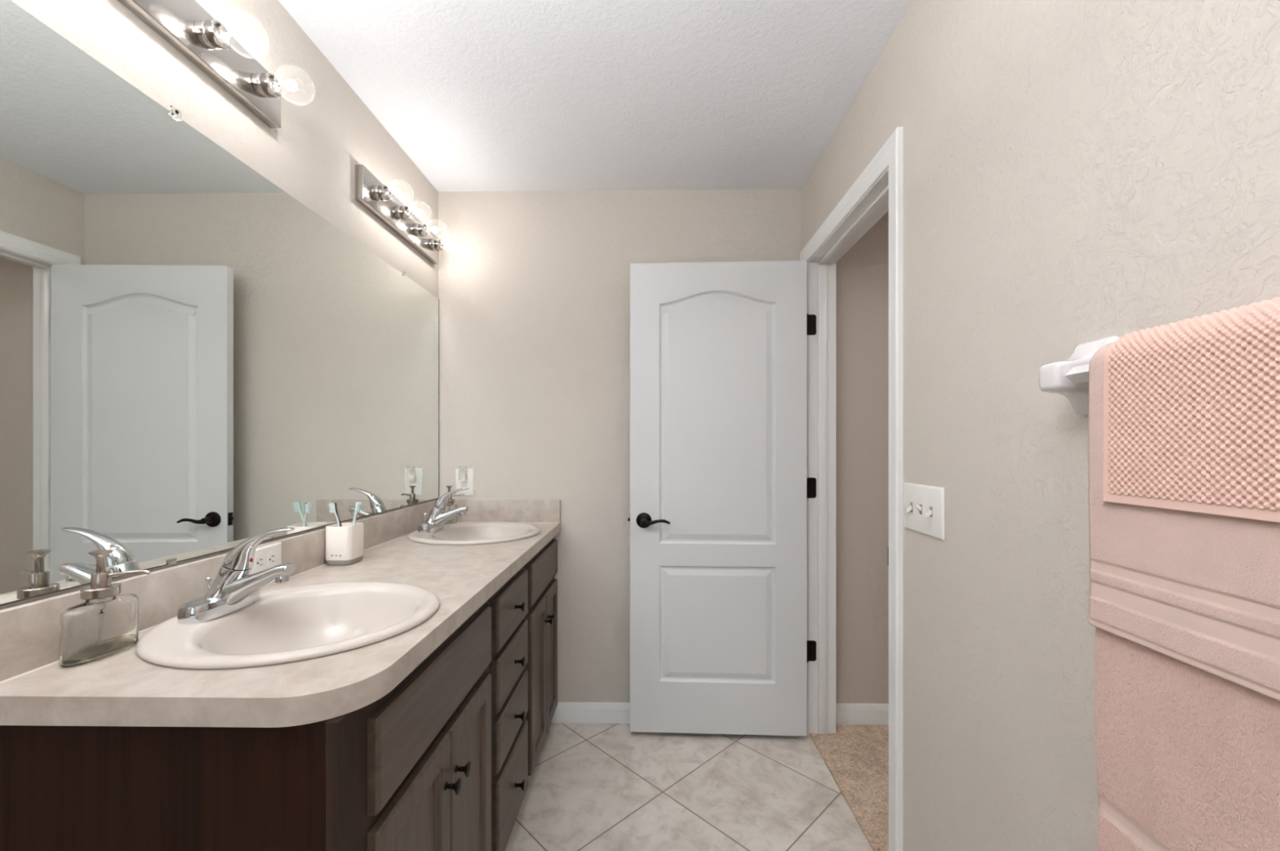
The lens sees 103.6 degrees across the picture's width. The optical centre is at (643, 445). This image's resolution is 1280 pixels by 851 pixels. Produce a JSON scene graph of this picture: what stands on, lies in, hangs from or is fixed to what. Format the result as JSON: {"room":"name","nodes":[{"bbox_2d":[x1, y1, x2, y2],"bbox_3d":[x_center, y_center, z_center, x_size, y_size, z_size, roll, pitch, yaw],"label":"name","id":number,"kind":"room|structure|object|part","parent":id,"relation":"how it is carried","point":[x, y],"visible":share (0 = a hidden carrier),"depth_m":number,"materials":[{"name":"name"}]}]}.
{"room":"bathroom","nodes":[
{"label":"bathroom","id":0,"kind":"room"},
{"bbox_2d":[0,0,438,608],"bbox_3d":[-1.037,0.046,0.296,0.120,2.440,4.062,0,0,1],"label":"wall","id":1,"kind":"structure","parent":0,"point":[326,130],"depth_m":1.35,"materials":[{"name":"paint"}]},
{"bbox_2d":[117,0,297,128],"bbox_3d":[-0.887,-0.876,0.999,0.158,0.115,0.600,0,0,1],"label":"vanity light","id":2,"kind":"object","parent":1,"relation":"attached to","point":[186,25],"visible":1,"depth_m":1.08,"materials":[{"name":"silver metal"}]},
{"bbox_2d":[194,20,231,49],"bbox_3d":[-0.917,-0.876,1.074,0.039,0.049,0.049,0,0,1],"label":"socket","id":3,"kind":"object","parent":2,"relation":"attached to","point":[208,34],"depth_m":1.06,"materials":[{"name":"silver metal"}]},
{"bbox_3d":[-0.887,-0.876,1.074,0.024,0.012,0.012,0,0,1],"label":"stem","id":4,"kind":"part","parent":2,"relation":"part of","materials":[{"name":"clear glass"}]},
{"bbox_2d":[251,72,281,97],"bbox_3d":[-0.915,-0.876,1.224,0.039,0.049,0.049,0,0,1],"label":"socket","id":5,"kind":"object","parent":2,"relation":"attached to","point":[264,85],"depth_m":1.21,"materials":[{"name":"silver metal"}]},
{"bbox_3d":[-0.885,-0.876,1.224,0.024,0.012,0.012,0,0,1],"label":"stem","id":6,"kind":"part","parent":2,"relation":"part of","materials":[{"name":"clear glass"}]},
{"bbox_2d":[0,499,436,681],"bbox_3d":[-0.949,0.298,1.516,0.019,0.104,1.618,0,0,1],"label":"backsplash","id":7,"kind":"structure","parent":1,"relation":"attached to","point":[29,631],"depth_m":0.99,"materials":[{"name":"stone"}]},
{"bbox_2d":[0,0,439,605],"bbox_3d":[-0.953,-0.226,1.518,0.012,0.931,1.609,0,0,1],"label":"wall mirror","id":8,"kind":"object","parent":1,"relation":"attached to","point":[196,361],"visible":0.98,"depth_m":1.00,"materials":[{"name":"grey mirror"}]},
{"bbox_2d":[355,164,453,263],"bbox_3d":[-0.873,-0.876,1.968,0.158,0.115,0.600,0,0,1],"label":"vanity light","id":9,"kind":"object","parent":1,"relation":"attached to","point":[371,193],"visible":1,"depth_m":1.87,"materials":[{"name":"silver metal"}]},
{"bbox_2d":[371,184,390,200],"bbox_3d":[-0.907,-0.876,1.743,0.039,0.049,0.049,0,0,1],"label":"socket","id":10,"kind":"object","parent":9,"relation":"attached to","point":[379,193],"depth_m":1.73,"materials":[{"name":"silver metal"}]},
{"bbox_3d":[-0.878,-0.876,1.743,0.024,0.012,0.012,0,0,1],"label":"stem","id":11,"kind":"part","parent":9,"relation":"part of","materials":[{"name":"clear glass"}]},
{"bbox_2d":[394,205,410,220],"bbox_3d":[-0.905,-0.876,1.893,0.039,0.049,0.049,0,0,1],"label":"socket","id":12,"kind":"object","parent":9,"relation":"attached to","point":[401,212],"depth_m":1.88,"materials":[{"name":"silver metal"}]},
{"bbox_3d":[-0.876,-0.876,1.893,0.024,0.012,0.012,0,0,1],"label":"stem","id":13,"kind":"part","parent":9,"relation":"part of","materials":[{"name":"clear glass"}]},
{"bbox_2d":[413,223,427,236],"bbox_3d":[-0.903,-0.876,2.043,0.039,0.049,0.049,0,0,1],"label":"socket","id":14,"kind":"object","parent":9,"relation":"attached to","point":[419,229],"depth_m":2.03,"materials":[{"name":"silver metal"}]},
{"bbox_2d":[429,238,443,250],"bbox_3d":[-0.901,-0.876,2.193,0.039,0.049,0.049,0,0,1],"label":"socket","id":15,"kind":"object","parent":9,"relation":"attached to","point":[435,244],"depth_m":2.18,"materials":[{"name":"silver metal"}]},
{"bbox_2d":[278,0,912,191],"bbox_3d":[-0.141,-1.224,0.283,1.911,0.100,4.302,0,0,1],"label":"ceiling","id":16,"kind":"structure","parent":0,"point":[480,95],"depth_m":1.61,"materials":[{"name":"paint"}]},
{"bbox_2d":[438,189,888,703],"bbox_3d":[0.633,0.046,2.355,3.401,2.440,0.136,0,0,1],"label":"wall","id":17,"kind":"structure","parent":0,"point":[534,286],"depth_m":2.32,"materials":[{"name":"paint"}]},
{"bbox_2d":[455,468,473,495],"bbox_3d":[-0.824,0.166,2.320,0.082,0.124,0.008,0,0,1],"label":"wall outlet","id":18,"kind":"object","parent":17,"relation":"attached to","point":[468,483],"visible":0.84,"depth_m":2.32,"materials":[{"name":"white plastic"}]},
{"bbox_2d":[460,469,466,481],"bbox_3d":[-0.824,0.126,2.299,0.039,0.071,0.033,0,0,1],"label":"night light","id":19,"kind":"object","parent":18,"relation":"attached to","point":[463,477],"visible":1,"depth_m":2.30,"materials":[{"name":"white plastic"}]},
{"bbox_3d":[-0.824,0.119,2.305,0.018,0.026,0.018,0,0,1],"label":"night bulb","id":20,"kind":"part","parent":19,"relation":"part of","materials":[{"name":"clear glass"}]},
{"bbox_2d":[460,483,467,488],"bbox_3d":[-0.824,0.185,2.317,0.034,0.027,0.003,0,0,1],"label":"socket","id":21,"kind":"object","parent":18,"relation":"attached to","point":[462,485],"depth_m":2.32,"materials":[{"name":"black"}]},
{"bbox_2d":[551,702,630,723],"bbox_3d":[0.128,1.221,2.304,1.190,0.089,0.014,0,0,1],"label":"baseboard","id":22,"kind":"structure","parent":17,"relation":"attached to","point":[565,712],"depth_m":2.30,"materials":[{"name":"white paint"}]},
{"bbox_2d":[835,702,888,724],"bbox_3d":[1.538,1.209,2.267,1.390,0.089,0.014,0,0,1],"label":"baseboard","id":23,"kind":"structure","parent":17,"relation":"attached to","point":[846,713],"depth_m":2.27,"materials":[{"name":"white paint"}]},
{"bbox_2d":[504,722,888,850],"bbox_3d":[0.604,1.310,0.272,3.401,0.112,4.302,0,0,1],"label":"floor","id":24,"kind":"structure","parent":0,"point":[591,786],"depth_m":1.84,"materials":[{"name":"tile"}]},
{"bbox_2d":[0,600,491,850],"bbox_3d":[-0.668,0.829,1.052,0.578,0.873,0.664,0,0,1],"label":"base cabinet","id":25,"kind":"object","parent":24,"relation":"on","point":[409,768],"visible":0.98,"depth_m":0.72,"materials":[{"name":"brown wood"}]},
{"bbox_2d":[0,499,560,727],"bbox_3d":[-0.675,0.318,1.512,0.566,0.145,1.618,0,0,1],"label":"countertop","id":26,"kind":"structure","parent":25,"relation":"on","point":[122,688],"depth_m":0.81,"materials":[{"name":"stone"}]},
{"bbox_2d":[58,549,151,667],"bbox_3d":[-0.908,0.263,0.848,0.078,0.174,0.103,0,0,36],"label":"soap dispenser","id":27,"kind":"object","parent":26,"relation":"on","point":[106,624],"visible":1,"depth_m":0.83,"materials":[{"name":"clear glass"}]},
{"bbox_2d":[58,593,138,667],"bbox_3d":[-0.910,0.300,0.845,0.054,0.099,0.112,0,0,1],"label":"bottle","id":28,"kind":"object","parent":27,"relation":"attached to","point":[104,625],"depth_m":0.82,"materials":[{"name":"clear glass"}]},
{"bbox_3d":[-0.875,0.217,0.858,0.057,0.011,0.008,0,0,-18],"label":"pump spout","id":29,"kind":"part","parent":27,"relation":"part of","materials":[{"name":"silver metal"}]},
{"bbox_2d":[177,527,295,624],"bbox_3d":[-0.812,0.253,1.038,0.181,0.171,0.170,0,0,1],"label":"faucet","id":30,"kind":"object","parent":26,"relation":"on","point":[233,588],"visible":1,"depth_m":1.02,"materials":[{"name":"silver metal"}]},
{"bbox_3d":[-0.897,0.291,1.039,0.011,0.046,0.011,0,0,1],"label":"lift rod","id":31,"kind":"part","parent":30,"relation":"part of","materials":[{"name":"silver metal"}]},
{"bbox_3d":[-0.869,0.320,1.039,0.062,0.036,0.170,0,0,1],"label":"plate","id":32,"kind":"part","parent":30,"relation":"part of","materials":[{"name":"silver metal"}]},
{"bbox_3d":[-0.798,0.287,1.038,0.143,0.094,0.060,0,0,1],"label":"spout","id":33,"kind":"part","parent":30,"relation":"part of","materials":[{"name":"silver metal"}]},
{"bbox_3d":[-0.790,0.210,1.038,0.138,0.086,0.049,0,0,1],"label":"lever handle","id":34,"kind":"part","parent":30,"relation":"part of","materials":[{"name":"silver metal"}]},
{"bbox_2d":[248,542,281,574],"bbox_3d":[-0.939,0.284,1.250,0.008,0.070,0.114,0,0,1],"label":"wall outlet","id":35,"kind":"object","parent":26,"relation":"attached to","point":[268,556],"visible":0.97,"depth_m":1.25,"materials":[{"name":"white plastic"}]},
{"bbox_2d":[255,555,264,569],"bbox_3d":[-0.937,0.284,1.230,0.003,0.034,0.027,0,0,1],"label":"socket","id":36,"kind":"object","parent":35,"relation":"attached to","point":[260,559],"depth_m":1.23,"materials":[{"name":"white plastic"}]},
{"bbox_2d":[267,551,275,565],"bbox_3d":[-0.936,0.284,1.269,0.003,0.034,0.027,0,0,1],"label":"socket","id":37,"kind":"object","parent":35,"relation":"attached to","point":[271,555],"depth_m":1.27,"materials":[{"name":"white plastic"}]},
{"bbox_2d":[135,581,439,669],"bbox_3d":[-0.684,0.415,1.025,0.505,0.159,0.480,0,0,1],"label":"sink","id":38,"kind":"object","parent":26,"relation":"in","point":[308,621],"visible":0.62,"depth_m":1.08,"materials":[{"name":"beige ceramic"}]},
{"bbox_2d":[325,522,363,564],"bbox_3d":[-0.896,0.292,1.513,0.080,0.114,0.084,0,0,1],"label":"toothbrush holder","id":39,"kind":"object","parent":26,"relation":"on","point":[344,544],"visible":0.98,"depth_m":1.47,"materials":[{"name":"beige plastic"}]},
{"bbox_2d":[328,502,342,526],"bbox_3d":[-0.909,0.242,1.490,0.037,0.150,0.013,0,0,-23],"label":"toothbrush","id":40,"kind":"object","parent":39,"relation":"in","point":[334,505],"visible":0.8,"depth_m":1.49,"materials":[{"name":"white plastic"}]},
{"bbox_3d":[-0.903,0.243,1.492,0.012,0.148,0.013,-7,3,-16],"label":"handle","id":41,"kind":"part","parent":40,"relation":"part of","materials":[{"name":"white plastic"}]},
{"bbox_2d":[351,501,361,525],"bbox_3d":[-0.870,0.243,1.524,0.042,0.149,0.013,0,0,24],"label":"toothbrush","id":42,"kind":"object","parent":39,"relation":"in","point":[357,505],"visible":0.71,"depth_m":1.52,"materials":[{"name":"white plastic"}]},
{"bbox_2d":[417,487,468,533],"bbox_3d":[-0.795,0.253,2.030,0.181,0.171,0.170,0,0,1],"label":"faucet","id":43,"kind":"object","parent":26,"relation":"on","point":[436,520],"visible":1,"depth_m":2.01,"materials":[{"name":"silver metal"}]},
{"bbox_3d":[-0.853,0.320,2.030,0.062,0.036,0.170,0,0,1],"label":"plate","id":44,"kind":"part","parent":43,"relation":"part of","materials":[{"name":"silver metal"}]},
{"bbox_3d":[-0.774,0.210,2.029,0.138,0.086,0.049,0,0,1],"label":"lever handle","id":45,"kind":"part","parent":43,"relation":"part of","materials":[{"name":"silver metal"}]},
{"bbox_3d":[-0.781,0.287,2.030,0.143,0.094,0.060,0,0,1],"label":"spout","id":46,"kind":"part","parent":43,"relation":"part of","materials":[{"name":"silver metal"}]},
{"bbox_2d":[444,485,464,524],"bbox_3d":[-0.859,0.263,2.237,0.078,0.174,0.103,0,0,36],"label":"soap dispenser","id":47,"kind":"object","parent":26,"relation":"on","point":[451,505],"visible":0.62,"depth_m":2.22,"materials":[{"name":"clear glass"}]},
{"bbox_2d":[444,502,457,524],"bbox_3d":[-0.861,0.300,2.235,0.054,0.099,0.112,0,0,1],"label":"bottle","id":48,"kind":"object","parent":47,"relation":"attached to","point":[450,506],"depth_m":2.21,"materials":[{"name":"clear glass"}]},
{"bbox_3d":[-0.826,0.217,2.247,0.057,0.011,0.008,0,0,-18],"label":"pump spout","id":49,"kind":"part","parent":47,"relation":"part of","materials":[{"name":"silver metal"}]},
{"bbox_2d":[407,521,540,544],"bbox_3d":[-0.668,0.415,2.016,0.505,0.159,0.480,0,0,1],"label":"sink","id":50,"kind":"object","parent":26,"relation":"in","point":[472,532],"visible":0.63,"depth_m":2.12,"materials":[{"name":"beige ceramic"}]},
{"bbox_3d":[-0.438,0.784,1.048,0.019,0.783,0.664,0,0,1],"label":"frame","id":51,"kind":"part","parent":25,"relation":"part of","materials":[{"name":"brown wood"}]},
{"bbox_3d":[-0.421,0.895,0.931,0.019,0.575,0.283,0,0,1],"label":"door","id":52,"kind":"part","parent":25,"relation":"part of","materials":[{"name":"brown wood"}]},
{"bbox_3d":[-0.423,0.895,0.931,0.004,0.469,0.177,0,0,1],"label":"door panel","id":53,"kind":"part","parent":25,"relation":"part of","materials":[{"name":"brown wood"}]},
{"bbox_3d":[-0.395,0.706,1.046,0.031,0.031,0.031,0,0,1],"label":"knob","id":54,"kind":"part","parent":25,"relation":"part of","materials":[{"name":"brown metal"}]},
{"bbox_3d":[-0.394,0.706,1.102,0.031,0.031,0.031,0,0,1],"label":"knob","id":55,"kind":"part","parent":25,"relation":"part of","materials":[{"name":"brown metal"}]},
{"bbox_3d":[-0.417,0.895,1.213,0.019,0.575,0.276,0,0,1],"label":"door","id":56,"kind":"part","parent":25,"relation":"part of","materials":[{"name":"brown wood"}]},
{"bbox_3d":[-0.419,0.895,1.213,0.004,0.469,0.170,0,0,1],"label":"door panel","id":57,"kind":"part","parent":25,"relation":"part of","materials":[{"name":"brown wood"}]},
{"bbox_2d":[488,564,528,850],"bbox_3d":[-0.660,0.829,1.584,0.578,0.873,0.399,0,0,1],"label":"base cabinet","id":58,"kind":"object","parent":24,"relation":"on","point":[508,604],"visible":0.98,"depth_m":1.52,"materials":[{"name":"brown wood"}]},
{"bbox_3d":[-0.412,1.065,1.583,0.019,0.236,0.341,0,0,1],"label":"drawer","id":59,"kind":"part","parent":58,"relation":"part of","materials":[{"name":"brown wood"}]},
{"bbox_3d":[-0.412,0.848,1.583,0.019,0.145,0.341,0,0,1],"label":"drawer","id":60,"kind":"part","parent":58,"relation":"part of","materials":[{"name":"brown wood"}]},
{"bbox_3d":[-0.412,0.676,1.583,0.019,0.149,0.341,0,0,1],"label":"drawer","id":61,"kind":"part","parent":58,"relation":"part of","materials":[{"name":"brown wood"}]},
{"bbox_3d":[-0.412,0.504,1.583,0.019,0.153,0.341,0,0,1],"label":"drawer","id":62,"kind":"part","parent":58,"relation":"part of","materials":[{"name":"brown wood"}]},
{"bbox_3d":[-0.387,1.065,1.583,0.031,0.031,0.031,0,0,1],"label":"knob","id":63,"kind":"part","parent":58,"relation":"part of","materials":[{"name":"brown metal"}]},
{"bbox_3d":[-0.387,0.848,1.583,0.031,0.031,0.031,0,0,1],"label":"knob","id":64,"kind":"part","parent":58,"relation":"part of","materials":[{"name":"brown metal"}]},
{"bbox_3d":[-0.387,0.676,1.583,0.031,0.031,0.031,0,0,1],"label":"knob","id":65,"kind":"part","parent":58,"relation":"part of","materials":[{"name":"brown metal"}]},
{"bbox_3d":[-0.387,0.504,1.583,0.031,0.031,0.031,0,0,1],"label":"knob","id":66,"kind":"part","parent":58,"relation":"part of","materials":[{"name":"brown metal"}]},
{"bbox_2d":[524,537,557,775],"bbox_3d":[-0.653,0.829,2.052,0.578,0.873,0.534,0,0,1],"label":"base cabinet","id":67,"kind":"object","parent":24,"relation":"on","point":[541,665],"visible":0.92,"depth_m":1.99,"materials":[{"name":"brown wood"}]},
{"bbox_3d":[-0.407,0.895,1.934,0.019,0.575,0.249,0,0,1],"label":"door","id":68,"kind":"part","parent":67,"relation":"part of","materials":[{"name":"brown wood"}]},
{"bbox_3d":[-0.409,0.895,1.934,0.004,0.469,0.143,0,0,1],"label":"door panel","id":69,"kind":"part","parent":67,"relation":"part of","materials":[{"name":"brown wood"}]},
{"bbox_3d":[-0.424,0.784,2.048,0.019,0.783,0.534,0,0,1],"label":"frame","id":70,"kind":"part","parent":67,"relation":"part of","materials":[{"name":"brown wood"}]},
{"bbox_3d":[-0.380,0.706,2.034,0.031,0.031,0.031,0,0,1],"label":"knob","id":71,"kind":"part","parent":67,"relation":"part of","materials":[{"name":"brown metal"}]},
{"bbox_3d":[-0.403,0.895,2.184,0.019,0.575,0.247,0,0,1],"label":"door","id":72,"kind":"part","parent":67,"relation":"part of","materials":[{"name":"brown wood"}]},
{"bbox_3d":[-0.405,0.895,2.185,0.004,0.469,0.141,0,0,1],"label":"door panel","id":73,"kind":"part","parent":67,"relation":"part of","materials":[{"name":"brown wood"}]},
{"bbox_3d":[-0.380,0.706,2.085,0.031,0.031,0.031,0,0,1],"label":"knob","id":74,"kind":"part","parent":67,"relation":"part of","materials":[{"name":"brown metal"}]},
{"bbox_2d":[801,0,1279,850],"bbox_3d":[0.754,0.046,0.270,0.120,2.440,4.062,0,0,1],"label":"wall","id":75,"kind":"structure","parent":0,"point":[1075,172],"depth_m":0.91,"materials":[{"name":"paint"}]},
{"bbox_2d":[627,260,808,735],"bbox_3d":[0.325,0.223,2.189,0.785,2.033,0.145,0,0,3],"label":"door","id":76,"kind":"structure","parent":75,"relation":"in","point":[719,481],"depth_m":2.17,"materials":[{"name":"white paint"}]},
{"bbox_3d":[0.002,0.321,2.158,0.067,0.067,0.055,0,0,3],"label":"handle","id":77,"kind":"part","parent":76,"relation":"part of","materials":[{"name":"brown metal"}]},
{"bbox_3d":[0.058,0.323,2.136,0.116,0.025,0.015,0,0,3],"label":"lever","id":78,"kind":"part","parent":76,"relation":"part of","materials":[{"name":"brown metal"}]},
{"bbox_2d":[807,168,888,735],"bbox_3d":[0.773,0.223,1.824,0.130,2.086,0.792,0,0,1],"label":"trim","id":79,"kind":"structure","parent":75,"relation":"attached to","point":[873,205],"depth_m":2.20,"materials":[{"name":"white paint"}]},
{"bbox_2d":[800,127,902,850],"bbox_3d":[0.708,0.197,1.825,0.018,2.138,0.896,0,0,1],"label":"trim","id":80,"kind":"structure","parent":75,"relation":"attached to","point":[890,156],"depth_m":1.40,"materials":[{"name":"white paint"}]},
{"bbox_2d":[904,482,944,540],"bbox_3d":[0.698,0.159,1.271,0.021,0.123,0.180,0,0,1],"label":"light switch","id":81,"kind":"object","parent":75,"relation":"attached to","point":[924,504],"visible":1,"depth_m":1.25,"materials":[{"name":"white plastic"}]},
{"bbox_2d":[1039,335,1119,415],"bbox_3d":[0.656,-0.106,0.466,0.080,0.114,0.696,0,0,1],"label":"towel bar","id":82,"kind":"object","parent":75,"relation":"attached to","point":[1069,378],"visible":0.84,"depth_m":0.76,"materials":[{"name":"white ceramic"}]},
{"bbox_2d":[1088,342,1279,701],"bbox_3d":[0.641,0.050,0.515,0.078,0.384,0.351,0,0,1],"label":"hand towel","id":83,"kind":"object","parent":82,"relation":"hanging from","point":[1199,590],"visible":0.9,"depth_m":0.56,"materials":[{"name":"pink fabric"}]},
{"bbox_2d":[1094,626,1279,850],"bbox_3d":[0.640,0.257,0.513,0.061,0.779,0.360,0,0,1],"label":"bath towel","id":84,"kind":"object","parent":82,"relation":"hanging from","point":[1188,756],"visible":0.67,"depth_m":0.58,"materials":[{"name":"pink fabric"}]},
{"bbox_2d":[1102,297,1279,522],"bbox_3d":[0.641,-0.039,0.515,0.094,0.221,0.288,0,0,1],"label":"washcloth","id":85,"kind":"object","parent":82,"relation":"hanging from","point":[1191,406],"visible":1,"depth_m":0.54,"materials":[{"name":"pink fabric"}]}
]}

